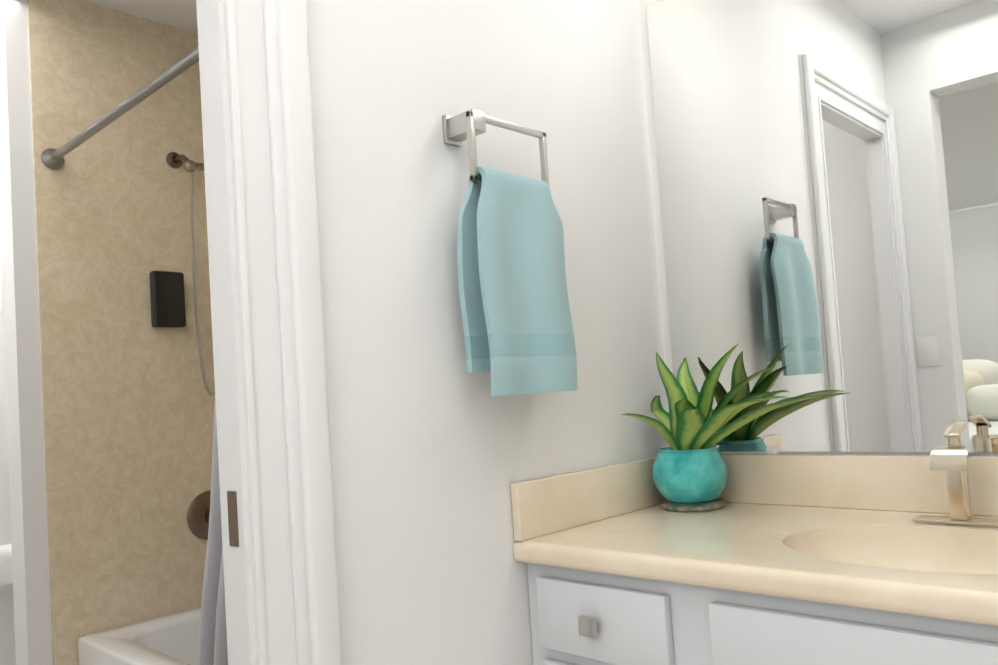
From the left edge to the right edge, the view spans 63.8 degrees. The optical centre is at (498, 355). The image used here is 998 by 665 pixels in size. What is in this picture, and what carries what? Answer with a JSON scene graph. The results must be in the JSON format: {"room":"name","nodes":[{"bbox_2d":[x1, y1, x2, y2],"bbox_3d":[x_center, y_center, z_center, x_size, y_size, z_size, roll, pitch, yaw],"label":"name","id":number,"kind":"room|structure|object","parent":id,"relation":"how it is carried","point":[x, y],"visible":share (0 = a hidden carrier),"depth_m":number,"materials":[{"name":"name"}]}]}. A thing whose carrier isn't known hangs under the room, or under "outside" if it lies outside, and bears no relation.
{"room":"bathroom","nodes":[
{"label":"bathroom","id":0,"kind":"room"},
{"bbox_2d":[0,239,15,664],"bbox_3d":[-2.537,0.165,2.660,0.120,2.440,6.100,-6,-4,43],"label":"wall","id":1,"kind":"structure","parent":0,"point":[7,643],"depth_m":3.15,"materials":[{"name":"white paint"}]},
{"bbox_2d":[0,543,12,584],"bbox_3d":[-1.913,0.794,3.054,0.141,0.141,0.164,-6,-4,43],"label":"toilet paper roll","id":2,"kind":"object","parent":1,"relation":"attached to","point":[6,573],"visible":0.54,"depth_m":3.02,"materials":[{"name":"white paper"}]},
{"bbox_2d":[0,0,52,664],"bbox_3d":[-1.152,0.079,2.728,0.120,2.440,0.893,-6,-4,43],"label":"door frame","id":3,"kind":"structure","parent":0,"point":[28,513],"depth_m":2.40,"materials":[{"name":"white wood"}]},
{"bbox_2d":[27,0,214,664],"bbox_3d":[-0.515,0.013,2.164,1.585,2.440,0.827,-6,-4,43],"label":"wall panel","id":4,"kind":"object","parent":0,"point":[128,408],"visible":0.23,"depth_m":2.57,"materials":[{"name":"beige stone"}]},
{"bbox_2d":[41,47,198,168],"bbox_3d":[-0.809,-0.666,1.932,1.568,0.064,0.064,-6,-4,43],"label":"shower rod","id":5,"kind":"object","parent":4,"relation":"attached to","point":[52,158],"visible":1,"depth_m":2.09,"materials":[{"name":"grey metal"}]},
{"bbox_2d":[197,401,227,664],"bbox_3d":[-0.474,0.227,1.592,0.702,1.897,0.106,-6,-4,43],"label":"shower curtain","id":6,"kind":"object","parent":5,"relation":"hanging from","point":[212,647],"depth_m":1.65,"materials":[{"name":"grey fabric"}]},
{"bbox_2d":[149,271,185,327],"bbox_3d":[-1.106,-0.187,2.680,0.036,0.187,0.108,-6,-4,43],"label":"speaker","id":7,"kind":"object","parent":4,"relation":"attached to","point":[167,295],"visible":0.98,"depth_m":2.66,"materials":[{"name":"black plastic"}]},
{"bbox_2d":[166,152,214,539],"bbox_3d":[-0.935,0.044,2.736,0.173,1.503,0.262,-6,-4,43],"label":"shower fixture","id":8,"kind":"object","parent":4,"relation":"attached to","point":[198,513],"visible":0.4,"depth_m":2.71,"materials":[{"name":"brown metal"}]},
{"bbox_2d":[84,0,197,33],"bbox_3d":[-0.811,-1.240,1.758,4.070,0.060,2.040,-6,-4,43],"label":"ceiling","id":9,"kind":"structure","parent":0,"point":[181,14],"depth_m":2.67,"materials":[{"name":"white paint"}]},
{"bbox_2d":[306,0,669,664],"bbox_3d":[-0.257,-0.045,1.250,0.055,2.440,1.800,-6,-4,43],"label":"wall","id":10,"kind":"structure","parent":0,"point":[437,450],"depth_m":1.39,"materials":[{"name":"white paint"}]},
{"bbox_2d":[196,0,342,664],"bbox_3d":[-0.565,0.113,0.889,0.089,2.133,0.846,-6,-4,43],"label":"door frame","id":11,"kind":"structure","parent":10,"relation":"attached to","point":[290,485],"depth_m":1.13,"materials":[{"name":"white wood"}]},
{"bbox_2d":[442,109,549,187],"bbox_3d":[-0.003,-0.361,1.460,0.073,0.132,0.201,-6,-4,43],"label":"towel ring","id":12,"kind":"object","parent":10,"relation":"attached to","point":[469,126],"visible":0.85,"depth_m":1.40,"materials":[{"name":"silver metal"}]},
{"bbox_2d":[457,166,576,395],"bbox_3d":[0.036,-0.129,1.422,0.070,0.394,0.236,-6,-4,43],"label":"hanging towel","id":13,"kind":"object","parent":12,"relation":"hanging from","point":[516,318],"visible":1,"depth_m":1.39,"materials":[{"name":"teal fabric"}]},
{"bbox_2d":[638,0,672,372],"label":"wall","id":14,"kind":"structure","parent":0,"point":[657,212],"depth_m":1.89,"materials":[{"name":"white paint"}]},
{"bbox_2d":[646,0,997,453],"bbox_3d":[0.800,-0.349,1.473,1.160,1.064,0.011,-6,-4,43],"label":"vanity mirror","id":15,"kind":"object","parent":14,"relation":"attached to","point":[828,175],"visible":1,"depth_m":1.60,"materials":[{"name":"clear glass"}]},
{"bbox_2d":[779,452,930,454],"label":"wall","id":16,"kind":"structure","parent":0,"point":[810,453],"depth_m":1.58,"materials":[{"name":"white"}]},
{"bbox_3d":[-0.630,1.250,1.625,4.010,0.060,2.040,-6,-4,43],"label":"floor","id":17,"kind":"structure","parent":0,"visible":0},
{"bbox_2d":[78,607,200,664],"bbox_3d":[-0.434,1.004,2.139,1.561,0.450,0.751,-6,-4,43],"label":"bathtub","id":18,"kind":"object","parent":17,"relation":"on","point":[171,639],"visible":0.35,"depth_m":2.43,"materials":[{"name":"white ceramic"}]},
{"bbox_2d":[511,454,997,664],"bbox_3d":[0.678,0.649,1.219,1.226,0.934,0.569,-6,-4,43],"label":"bathroom vanity","id":19,"kind":"object","parent":17,"relation":"on","point":[791,559],"visible":0.9,"depth_m":1.33,"materials":[{"name":"painted wood"},{"name":"brushed nickel"}]},
{"bbox_2d":[621,343,823,511],"bbox_3d":[0.451,0.146,1.618,0.371,0.340,0.235,-6,-4,43],"label":"potted plant","id":20,"kind":"object","parent":19,"relation":"on","point":[690,472],"visible":1,"depth_m":1.66,"materials":[{"name":"green plant"}]},
{"bbox_2d":[913,420,997,526],"bbox_3d":[0.776,0.198,1.363,0.140,0.171,0.093,-6,-4,43],"label":"faucet","id":21,"kind":"object","parent":19,"relation":"on","point":[950,458],"visible":1,"depth_m":1.35,"materials":[{"name":"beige metal"}]}
]}

